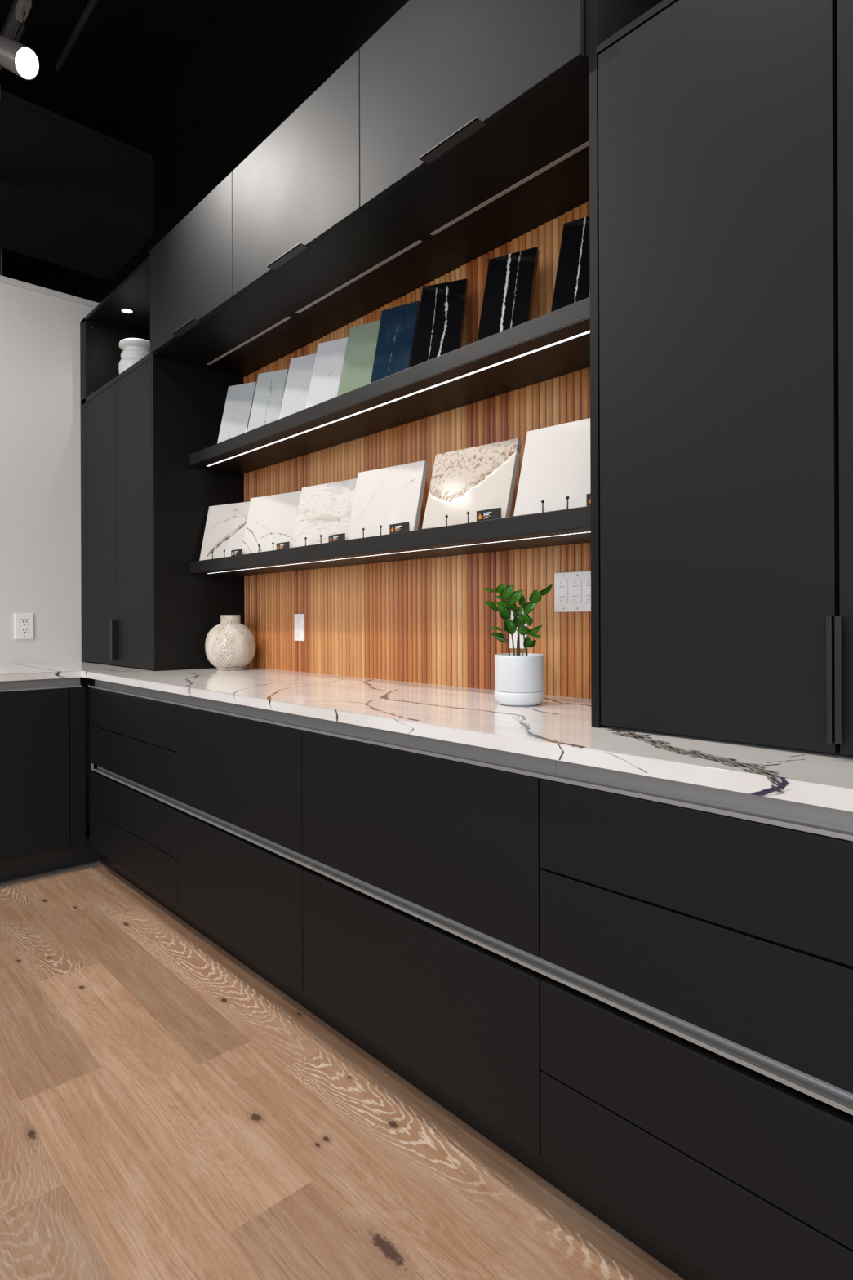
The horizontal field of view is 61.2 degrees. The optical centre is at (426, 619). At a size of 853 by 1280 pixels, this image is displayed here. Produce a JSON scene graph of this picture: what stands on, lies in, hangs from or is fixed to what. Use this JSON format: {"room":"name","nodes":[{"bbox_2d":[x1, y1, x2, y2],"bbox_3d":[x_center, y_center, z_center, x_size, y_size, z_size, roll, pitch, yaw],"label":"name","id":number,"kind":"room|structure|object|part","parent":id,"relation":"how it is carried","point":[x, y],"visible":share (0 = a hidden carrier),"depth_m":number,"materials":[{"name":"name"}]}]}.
{"room":"store","nodes":[
{"label":"store","id":0,"kind":"room"},
{"bbox_2d":[0,256,29,283],"bbox_3d":[-5.890,-0.993,4.305,6.335,4.300,0.100,0,0,-42],"label":"wall","id":1,"kind":"structure","parent":0,"point":[11,268],"depth_m":6.34,"materials":[{"name":"black paint"}]},
{"bbox_2d":[0,281,94,828],"bbox_3d":[-3.841,-0.278,2.219,6.135,2.856,0.140,0,0,-42],"label":"wall","id":2,"kind":"structure","parent":0,"point":[40,424],"depth_m":3.79,"materials":[{"name":"white paint"}]},
{"bbox_2d":[13,613,33,639],"bbox_3d":[-2.080,0.036,3.729,0.090,0.134,0.010,0,0,-42],"label":"wall outlet","id":3,"kind":"object","parent":2,"relation":"attached to","point":[23,622],"visible":1,"depth_m":3.73,"materials":[{"name":"white plastic"}]},
{"bbox_2d":[20,618,28,633],"bbox_3d":[-2.077,0.036,3.728,0.040,0.074,0.001,0,0,-42],"label":"socket","id":4,"kind":"object","parent":3,"relation":"attached to","point":[24,622],"depth_m":3.73,"materials":[{"name":"white plastic"}]},
{"bbox_2d":[0,275,99,307],"bbox_3d":[-3.846,-1.722,2.219,6.135,0.031,0.160,0,0,-42],"label":"trim","id":5,"kind":"structure","parent":2,"relation":"on","point":[3,279],"depth_m":3.80,"materials":[{"name":"grey"}]},
{"bbox_2d":[0,0,223,264],"bbox_3d":[-2.187,-3.187,0.449,6.600,0.060,10.800,0,0,-42],"label":"ceiling","id":6,"kind":"structure","parent":0,"point":[126,50],"depth_m":4.03,"materials":[{"name":"black paint"}]},
{"bbox_2d":[0,247,2,275],"bbox_3d":[-2.748,-1.004,4.673,0.011,4.300,0.012,0,0,-42],"label":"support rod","id":7,"kind":"object","parent":6,"relation":"hanging from","point":[1,248],"visible":0.02,"depth_m":4.67,"materials":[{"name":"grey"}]},
{"bbox_2d":[0,0,21,70],"bbox_3d":[-0.271,-2.711,1.321,0.034,0.906,6.300,0,0,-42],"label":"track","id":8,"kind":"object","parent":6,"relation":"hanging from","point":[10,28],"visible":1,"depth_m":2.75,"materials":[{"name":"grey metal"}]},
{"bbox_2d":[0,0,39,79],"bbox_3d":[-1.496,-2.111,2.625,0.163,0.293,0.106,0,0,17],"label":"lamp","id":9,"kind":"object","parent":8,"relation":"attached to","point":[19,59],"visible":1,"depth_m":2.60,"materials":[{"name":"grey"}]},
{"bbox_2d":[54,0,99,72],"bbox_3d":[0.097,-3.045,1.659,0.036,0.035,6.300,0,0,-42],"label":"conduit","id":10,"kind":"object","parent":6,"relation":"attached to","point":[91,5],"visible":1,"depth_m":3.73,"materials":[{"name":"grey metal"}]},
{"bbox_2d":[29,0,408,302],"bbox_3d":[0.095,-1.015,2.532,0.104,4.300,10.800,0,0,-42],"label":"wall","id":11,"kind":"structure","parent":0,"point":[254,63],"depth_m":3.65,"materials":[{"name":"black paint"}]},
{"bbox_2d":[0,89,153,279],"bbox_3d":[-4.174,-2.550,2.573,6.135,0.478,0.780,0,0,-42],"label":"soffit","id":12,"kind":"object","parent":11,"relation":"attached to","point":[73,195],"depth_m":4.16,"materials":[{"name":"black paint"}]},
{"bbox_2d":[149,172,337,377],"bbox_3d":[-0.789,-1.386,3.041,0.508,0.452,0.773,0,0,-42],"label":"upper cabinet","id":13,"kind":"object","parent":11,"relation":"attached to","point":[196,318],"visible":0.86,"depth_m":2.91,"materials":[{"name":"black"}]},
{"bbox_3d":[-0.958,-1.162,2.873,0.030,0.006,0.200,0,0,-42],"label":"handle","id":14,"kind":"part","parent":13,"relation":"part of","materials":[{"name":"grey metal"}]},
{"bbox_3d":[-0.948,-1.386,2.883,0.020,0.450,0.752,0,0,-42],"label":"door","id":15,"kind":"part","parent":13,"relation":"part of","materials":[{"name":"black paint"}]},
{"bbox_2d":[231,48,472,328],"bbox_3d":[-0.272,-1.388,2.477,0.508,0.452,0.754,0,0,-42],"label":"upper cabinet","id":16,"kind":"object","parent":11,"relation":"attached to","point":[304,246],"visible":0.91,"depth_m":2.34,"materials":[{"name":"black"}]},
{"bbox_3d":[-0.448,-1.164,2.315,0.030,0.006,0.200,0,0,-42],"label":"handle","id":17,"kind":"part","parent":16,"relation":"part of","materials":[{"name":"grey metal"}]},
{"bbox_3d":[-0.438,-1.388,2.325,0.020,0.450,0.752,0,0,-42],"label":"door","id":18,"kind":"part","parent":16,"relation":"part of","materials":[{"name":"black paint"}]},
{"bbox_2d":[243,200,591,698],"bbox_3d":[-0.100,-0.472,2.646,0.028,1.395,2.283,0,0,-42],"label":"panel","id":19,"kind":"object","parent":11,"relation":"attached to","point":[429,620],"visible":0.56,"depth_m":2.49,"materials":[{"name":"brown wood"}]},
{"bbox_2d":[293,613,304,640],"bbox_3d":[-0.549,0.035,3.111,0.010,0.117,0.077,0,0,-42],"label":"dimmer switch","id":20,"kind":"object","parent":19,"relation":"attached to","point":[299,619],"visible":1,"depth_m":3.10,"materials":[{"name":"white plastic"}]},
{"bbox_2d":[188,297,590,473],"bbox_3d":[-0.213,-0.733,2.542,0.273,0.061,2.284,0,0,-42],"label":"display shelf","id":21,"kind":"object","parent":19,"relation":"attached to","point":[557,343],"visible":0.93,"depth_m":2.25,"materials":[{"name":"black laminate"}]},
{"bbox_2d":[217,382,256,443],"bbox_3d":[-0.847,-0.907,3.229,0.155,0.311,0.104,0,0,25],"label":"tile","id":22,"kind":"structure","parent":21,"relation":"on","point":[239,398],"depth_m":3.22,"materials":[{"name":"grey stone"}]},
{"bbox_2d":[247,368,288,431],"bbox_3d":[-0.665,-0.902,3.030,0.150,0.300,0.106,0,0,24],"label":"tile","id":23,"kind":"structure","parent":21,"relation":"on","point":[270,386],"depth_m":3.03,"materials":[{"name":"grey stone"}]},
{"bbox_2d":[278,353,315,419],"bbox_3d":[-0.493,-0.900,2.834,0.150,0.296,0.110,0,0,26],"label":"tile","id":24,"kind":"structure","parent":21,"relation":"on","point":[300,368],"depth_m":2.83,"materials":[{"name":"white stone"}]},
{"bbox_2d":[305,337,347,408],"bbox_3d":[-0.364,-0.903,2.689,0.150,0.300,0.111,0,0,28],"label":"tile","id":25,"kind":"structure","parent":21,"relation":"on","point":[330,355],"depth_m":2.69,"materials":[{"name":"white stone"}]},
{"bbox_2d":[337,320,380,395],"bbox_3d":[-0.228,-0.903,2.541,0.152,0.299,0.104,0,0,31],"label":"tile","id":26,"kind":"structure","parent":21,"relation":"on","point":[360,352],"depth_m":2.54,"materials":[{"name":"green stone"}]},
{"bbox_2d":[370,300,420,382],"bbox_3d":[-0.104,-0.906,2.409,0.148,0.303,0.096,0,0,31],"label":"tile","id":27,"kind":"structure","parent":21,"relation":"on","point":[395,345],"depth_m":2.40,"materials":[{"name":"blue stone"}]},
{"bbox_2d":[411,278,468,367],"bbox_3d":[0.043,-0.912,2.252,0.150,0.314,0.121,0,0,22],"label":"tile","id":28,"kind":"structure","parent":21,"relation":"on","point":[442,314],"depth_m":2.25,"materials":[{"name":"black stone"}]},
{"bbox_2d":[476,246,539,341],"bbox_3d":[0.230,-0.903,2.037,0.148,0.295,0.112,0,0,29],"label":"tile","id":29,"kind":"structure","parent":21,"relation":"on","point":[510,282],"depth_m":2.03,"materials":[{"name":"black stone"}]},
{"bbox_2d":[551,215,590,311],"bbox_3d":[0.406,-0.901,1.837,0.150,0.290,0.114,0,0,32],"label":"tile","id":30,"kind":"structure","parent":21,"relation":"on","point":[572,283],"depth_m":1.85,"materials":[{"name":"black stone"}]},
{"bbox_2d":[189,495,591,575],"bbox_3d":[-0.211,-0.255,2.542,0.273,0.086,2.284,0,0,-42],"label":"display shelf","id":31,"kind":"object","parent":19,"relation":"attached to","point":[569,526],"visible":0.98,"depth_m":2.21,"materials":[{"name":"black laminate"}]},
{"bbox_2d":[199,501,250,560],"bbox_3d":[-0.893,-0.393,3.252,0.292,0.262,0.078,0,0,31],"label":"sample","id":32,"kind":"object","parent":31,"relation":"on","point":[225,524],"visible":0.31,"depth_m":3.25,"materials":[{"name":"white stone"}]},
{"bbox_2d":[231,548,242,555],"bbox_3d":[-0.790,-0.276,3.001,0.002,0.028,0.092,0,0,-42],"label":"label card","id":33,"kind":"object","parent":31,"relation":"on","point":[237,552],"visible":0.8,"depth_m":3.00,"materials":[{"name":"black"}]},
{"bbox_2d":[241,491,301,554],"bbox_3d":[-0.630,-0.388,2.954,0.302,0.251,0.077,0,0,34],"label":"sample","id":34,"kind":"object","parent":31,"relation":"on","point":[270,518],"visible":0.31,"depth_m":2.95,"materials":[{"name":"white stone"}]},
{"bbox_2d":[276,541,289,550],"bbox_3d":[-0.544,-0.277,2.732,0.002,0.028,0.094,0,0,-42],"label":"label card","id":35,"kind":"object","parent":31,"relation":"on","point":[285,544],"visible":0.77,"depth_m":2.73,"materials":[{"name":"black"}]},
{"bbox_2d":[290,478,356,547],"bbox_3d":[-0.371,-0.384,2.655,0.302,0.241,0.079,0,0,38],"label":"sample","id":36,"kind":"object","parent":31,"relation":"on","point":[323,509],"visible":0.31,"depth_m":2.65,"materials":[{"name":"white stone"}]},
{"bbox_2d":[328,533,345,542],"bbox_3d":[-0.308,-0.278,2.475,0.002,0.028,0.096,0,0,-42],"label":"label card","id":37,"kind":"object","parent":31,"relation":"on","point":[338,537],"visible":0.84,"depth_m":2.47,"materials":[{"name":"black"}]},
{"bbox_2d":[346,460,428,540],"bbox_3d":[-0.134,-0.386,2.391,0.302,0.244,0.078,0,0,40],"label":"sample","id":38,"kind":"object","parent":31,"relation":"on","point":[384,497],"visible":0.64,"depth_m":2.38,"materials":[{"name":"white stone"}]},
{"bbox_2d":[389,521,409,533],"bbox_3d":[-0.084,-0.281,2.231,0.002,0.032,0.094,0,0,-42],"label":"label card","id":39,"kind":"object","parent":31,"relation":"on","point":[403,526],"visible":0.78,"depth_m":2.23,"materials":[{"name":"black"}]},
{"bbox_2d":[422,438,522,528],"bbox_3d":[0.127,-0.385,2.095,0.302,0.240,0.086,0,0,41],"label":"sample","id":40,"kind":"object","parent":31,"relation":"on","point":[472,480],"visible":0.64,"depth_m":2.08,"materials":[{"name":"white stone"}]},
{"bbox_2d":[476,507,501,521],"bbox_3d":[0.168,-0.281,1.955,0.002,0.032,0.090,0,0,-42],"label":"label card","id":41,"kind":"object","parent":31,"relation":"on","point":[492,513],"visible":0.8,"depth_m":1.95,"materials":[{"name":"black"}]},
{"bbox_2d":[513,417,591,516],"bbox_3d":[0.367,-0.387,1.827,0.302,0.240,0.084,0,0,43],"label":"sample","id":42,"kind":"object","parent":31,"relation":"on","point":[556,464],"visible":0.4,"depth_m":1.85,"materials":[{"name":"white stone"}]},
{"bbox_2d":[586,493,591,506],"bbox_3d":[0.413,-0.282,1.687,0.002,0.032,0.093,0,0,-42],"label":"label card","id":43,"kind":"object","parent":31,"relation":"on","point":[588,495],"visible":0.24,"depth_m":1.72,"materials":[{"name":"black"}]},
{"bbox_2d":[509,610,527,648],"bbox_3d":[0.280,0.032,2.206,0.009,0.116,0.068,0,0,-42],"label":"wall outlet","id":44,"kind":"object","parent":19,"relation":"attached to","point":[515,634],"visible":0.39,"depth_m":2.21,"materials":[{"name":"white plastic"}]},
{"bbox_2d":[512,617,521,641],"bbox_3d":[0.278,0.032,2.204,0.003,0.072,0.034,0,0,-42],"label":"socket","id":45,"kind":"object","parent":44,"relation":"attached to","point":[515,635],"depth_m":2.21,"materials":[{"name":"white plastic"}]},
{"bbox_2d":[554,570,591,612],"bbox_3d":[0.429,-0.078,2.042,0.011,0.114,0.166,0,0,-42],"label":"dimmer switch","id":46,"kind":"object","parent":19,"relation":"attached to","point":[572,590],"visible":0.75,"depth_m":2.05,"materials":[{"name":"white plastic"}]},
{"bbox_2d":[360,0,589,259],"bbox_3d":[0.238,-1.390,1.920,0.508,0.452,0.753,0,0,-42],"label":"upper cabinet","id":47,"kind":"object","parent":11,"relation":"attached to","point":[474,114],"visible":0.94,"depth_m":1.84,"materials":[{"name":"black"}]},
{"bbox_3d":[0.061,-1.166,1.760,0.030,0.006,0.200,0,0,-42],"label":"handle","id":48,"kind":"part","parent":47,"relation":"part of","materials":[{"name":"grey metal"}]},
{"bbox_2d":[0,827,684,1279],"bbox_3d":[-1.326,1.141,-0.472,6.400,0.002,7.900,0,0,-42],"label":"floor","id":49,"kind":"structure","parent":0,"point":[168,1111],"depth_m":1.57,"materials":[{"name":"brown wood"}]},
{"bbox_2d":[0,677,85,860],"bbox_3d":[-2.141,0.643,3.206,0.970,0.756,0.692,0,0,-42],"label":"base cabinet","id":50,"kind":"object","parent":49,"relation":"on","point":[42,742],"visible":0.98,"depth_m":3.16,"materials":[{"name":"black wood"}]},
{"bbox_2d":[0,835,99,882],"bbox_3d":[-3.082,1.084,2.007,4.159,0.126,0.015,0,0,-42],"label":"toe kick","id":51,"kind":"object","parent":49,"relation":"on","point":[20,867],"visible":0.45,"depth_m":3.25,"materials":[{"name":"black wood"}]},
{"bbox_2d":[0,860,103,887],"bbox_3d":[-3.573,1.149,1.505,5.558,0.003,0.062,0,0,-42],"label":"trim","id":52,"kind":"structure","parent":49,"relation":"on","point":[96,863],"depth_m":3.23,"materials":[{"name":"grey wood"}]},
{"bbox_2d":[88,687,183,905],"bbox_3d":[-0.973,0.639,3.141,0.660,0.756,0.978,0,0,-42],"label":"base cabinet","id":53,"kind":"object","parent":49,"relation":"on","point":[134,739],"depth_m":2.84,"materials":[{"name":"black"}]},
{"bbox_3d":[-1.511,0.663,3.271,0.018,0.712,0.060,0,0,-42],"label":"corner filler","id":54,"kind":"part","parent":53,"relation":"part of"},
{"bbox_3d":[-1.189,0.560,2.902,0.019,0.166,0.914,0,0,-42],"label":"drawer","id":55,"kind":"part","parent":53,"relation":"part of","materials":[{"name":"black paint"}]},
{"bbox_3d":[-1.189,0.390,2.902,0.019,0.166,0.914,0,0,-42],"label":"drawer","id":56,"kind":"part","parent":53,"relation":"part of","materials":[{"name":"black paint"}]},
{"bbox_3d":[-1.187,0.938,2.902,0.019,0.161,0.914,0,0,-42],"label":"drawer","id":57,"kind":"part","parent":53,"relation":"part of","materials":[{"name":"black paint"}]},
{"bbox_3d":[-1.188,0.769,2.902,0.019,0.167,0.914,0,0,-42],"label":"drawer","id":58,"kind":"part","parent":53,"relation":"part of","materials":[{"name":"black paint"}]},
{"bbox_2d":[88,679,555,779],"bbox_3d":[-0.644,0.281,2.320,0.030,0.045,2.603,0,0,-42],"label":"channel","id":59,"kind":"object","parent":53,"relation":"attached to","point":[523,764],"visible":0.86,"depth_m":1.78,"materials":[{"name":"silver metal"}]},
{"bbox_2d":[91,763,556,976],"bbox_3d":[-0.629,0.652,2.305,0.031,0.039,2.561,0,0,-42],"label":"channel","id":60,"kind":"object","parent":53,"relation":"attached to","point":[537,964],"visible":0.62,"depth_m":1.78,"materials":[{"name":"silver metal"}]},
{"bbox_2d":[176,705,310,991],"bbox_3d":[-0.369,0.637,2.482,0.660,0.756,0.808,0,0,-42],"label":"base cabinet","id":61,"kind":"object","parent":49,"relation":"on","point":[246,774],"visible":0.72,"depth_m":2.19,"materials":[{"name":"black wood"}]},
{"bbox_3d":[-0.606,0.473,2.265,0.019,0.337,0.806,0,0,-42],"label":"drawer","id":62,"kind":"part","parent":61,"relation":"part of","materials":[{"name":"black paint"}]},
{"bbox_3d":[-0.604,0.850,2.265,0.019,0.332,0.806,0,0,-42],"label":"drawer","id":63,"kind":"part","parent":61,"relation":"part of","materials":[{"name":"black paint"}]},
{"bbox_2d":[99,853,718,1279],"bbox_3d":[-0.006,1.072,1.738,0.015,0.126,4.537,0,0,-42],"label":"toe kick","id":64,"kind":"object","parent":49,"relation":"on","point":[659,1250],"visible":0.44,"depth_m":1.62,"materials":[{"name":"black"}]},
{"bbox_2d":[302,730,547,1155],"bbox_3d":[0.180,0.635,1.883,0.660,0.756,0.815,0,0,-42],"label":"base cabinet","id":65,"kind":"object","parent":49,"relation":"on","point":[459,842],"visible":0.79,"depth_m":1.58,"materials":[{"name":"black wood"}]},
{"bbox_3d":[-0.057,0.470,1.666,0.019,0.337,0.812,0,0,-42],"label":"drawer","id":66,"kind":"part","parent":65,"relation":"part of","materials":[{"name":"black paint"}]},
{"bbox_3d":[-0.055,0.848,1.666,0.019,0.332,0.812,0,0,-42],"label":"drawer","id":67,"kind":"part","parent":65,"relation":"part of","materials":[{"name":"black paint"}]},
{"bbox_2d":[539,778,852,1279],"bbox_3d":[0.767,0.632,1.243,0.660,0.756,0.919,0,0,-42],"label":"base cabinet","id":68,"kind":"object","parent":49,"relation":"on","point":[739,931],"visible":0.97,"depth_m":1.12,"materials":[{"name":"black"}]},
{"bbox_3d":[0.529,0.383,1.026,0.019,0.166,0.917,0,0,-42],"label":"drawer","id":69,"kind":"part","parent":68,"relation":"part of","materials":[{"name":"black paint"}]},
{"bbox_3d":[0.530,0.553,1.026,0.019,0.166,0.917,0,0,-42],"label":"drawer","id":70,"kind":"part","parent":68,"relation":"part of","materials":[{"name":"black paint"}]},
{"bbox_3d":[0.531,0.763,1.026,0.019,0.167,0.917,0,0,-42],"label":"drawer","id":71,"kind":"part","parent":68,"relation":"part of","materials":[{"name":"black paint"}]},
{"bbox_3d":[0.531,0.931,1.026,0.019,0.161,0.917,0,0,-42],"label":"drawer","id":72,"kind":"part","parent":68,"relation":"part of","materials":[{"name":"black paint"}]},
{"bbox_3d":[-3.088,0.647,2.339,1.602,0.756,0.692,0,0,-42],"label":"base cabinet","id":73,"kind":"object","parent":49,"relation":"on","visible":0},
{"bbox_2d":[0,677,82,692],"bbox_3d":[-3.069,0.290,1.914,4.058,0.045,0.030,0,0,-42],"label":"channel","id":74,"kind":"object","parent":73,"relation":"attached to","point":[37,684],"visible":0.9,"depth_m":3.18,"materials":[{"name":"silver metal"}]},
{"bbox_3d":[1.388,0.630,0.564,0.660,0.756,0.919,0,0,-42],"label":"base cabinet","id":75,"kind":"object","parent":49,"relation":"on","visible":0},
{"bbox_2d":[0,662,852,812],"bbox_3d":[-1.540,0.246,0.744,4.733,0.030,5.139,0,0,-42],"label":"countertop","id":76,"kind":"structure","parent":75,"relation":"on","point":[560,728],"depth_m":1.58,"materials":[{"name":"white stone"}]},
{"bbox_2d":[80,256,244,671],"bbox_3d":[-1.380,-0.694,3.701,0.494,1.848,0.998,0,0,-42],"label":"tall cabinet","id":77,"kind":"object","parent":76,"relation":"on","point":[144,510],"visible":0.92,"depth_m":3.37,"materials":[{"name":"black"}]},
{"bbox_3d":[-1.661,-0.466,3.696,0.019,1.381,0.446,0,0,-42],"label":"door","id":78,"kind":"part","parent":77,"relation":"part of","materials":[{"name":"black paint"}]},
{"bbox_3d":[-1.528,0.102,3.521,0.028,0.199,0.009,0,0,-42],"label":"handle","id":79,"kind":"part","parent":77,"relation":"part of","materials":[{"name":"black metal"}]},
{"bbox_3d":[-1.518,0.102,3.510,0.028,0.199,0.009,0,0,-42],"label":"handle","id":80,"kind":"part","parent":77,"relation":"part of","materials":[{"name":"black metal"}]},
{"bbox_2d":[120,307,133,314],"bbox_3d":[-1.552,-1.597,3.738,0.068,0.004,0.068,0,0,-42],"label":"recessed light","id":81,"kind":"object","parent":77,"relation":"attached to","point":[126,310],"visible":1,"depth_m":3.73,"materials":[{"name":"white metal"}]},
{"bbox_2d":[118,337,150,373],"bbox_3d":[-1.522,-1.319,3.811,0.193,0.269,0.193,0,0,-42],"label":"vase","id":82,"kind":"object","parent":77,"relation":"in","point":[134,349],"visible":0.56,"depth_m":3.73,"materials":[{"name":"white ceramic"}]},
{"bbox_3d":[-1.360,-0.467,3.368,0.019,1.381,0.438,0,0,-42],"label":"door","id":83,"kind":"part","parent":77,"relation":"part of","materials":[{"name":"black paint"}]},
{"bbox_2d":[204,614,255,671],"bbox_3d":[-0.884,0.105,3.258,0.221,0.247,0.221,0,0,-42],"label":"vase","id":84,"kind":"object","parent":76,"relation":"on","point":[229,645],"visible":1,"depth_m":3.18,"materials":[{"name":"ceramic"}]},
{"bbox_2d":[482,582,552,706],"bbox_3d":[0.235,0.065,1.893,0.167,0.319,0.133,0,0,-42],"label":"potted plant","id":85,"kind":"object","parent":76,"relation":"on","point":[519,677],"visible":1,"depth_m":1.86,"materials":[{"name":"green plant"}]},
{"bbox_3d":[0.209,0.067,1.885,0.024,0.079,0.005,0,0,-26],"label":"stem","id":86,"kind":"part","parent":85,"relation":"part of","materials":[{"name":"grey"}]},
{"bbox_3d":[0.220,0.018,1.899,0.057,0.177,0.033,0,0,-42],"label":"stem","id":87,"kind":"part","parent":85,"relation":"part of","materials":[{"name":"grey"}]},
{"bbox_3d":[0.225,0.036,1.905,0.019,0.141,0.009,0,0,7],"label":"stem","id":88,"kind":"part","parent":85,"relation":"part of","materials":[{"name":"grey"}]},
{"bbox_3d":[0.241,0.026,1.922,0.017,0.160,0.006,0,0,16],"label":"stem","id":89,"kind":"part","parent":85,"relation":"part of","materials":[{"name":"grey"}]},
{"bbox_3d":[0.245,0.140,1.902,0.130,0.095,0.130,0,0,-42],"label":"pot","id":90,"kind":"part","parent":85,"relation":"part of","materials":[{"name":"white ceramic"}]},
{"bbox_2d":[588,0,852,755],"bbox_3d":[0.818,-0.753,1.301,0.494,1.950,0.938,0,0,-42],"label":"tall cabinet","id":91,"kind":"object","parent":76,"relation":"on","point":[721,131],"visible":1,"depth_m":1.29,"materials":[{"name":"black"}]},
{"bbox_3d":[0.645,0.095,1.148,0.028,0.201,0.008,0,0,-42],"label":"handle","id":92,"kind":"part","parent":91,"relation":"part of","materials":[{"name":"black metal"}]},
{"bbox_3d":[0.654,0.095,1.139,0.028,0.201,0.009,0,0,-42],"label":"handle","id":93,"kind":"part","parent":91,"relation":"part of","materials":[{"name":"black metal"}]},
{"bbox_3d":[0.815,-0.473,0.994,0.019,1.376,0.446,0,0,-42],"label":"door","id":94,"kind":"part","parent":91,"relation":"part of","materials":[{"name":"black paint"}]},
{"bbox_2d":[546,760,852,840],"bbox_3d":[0.852,0.275,0.688,0.030,0.045,1.825,0,0,-42],"label":"channel","id":95,"kind":"object","parent":75,"relation":"attached to","point":[826,821],"visible":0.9,"depth_m":1.13,"materials":[{"name":"silver metal"}]},
{"bbox_2d":[546,965,852,1115],"bbox_3d":[0.853,0.647,0.687,0.031,0.038,1.825,0,0,-42],"label":"channel","id":96,"kind":"object","parent":75,"relation":"attached to","point":[837,1097],"visible":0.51,"depth_m":1.13,"materials":[{"name":"silver metal"}]}
]}

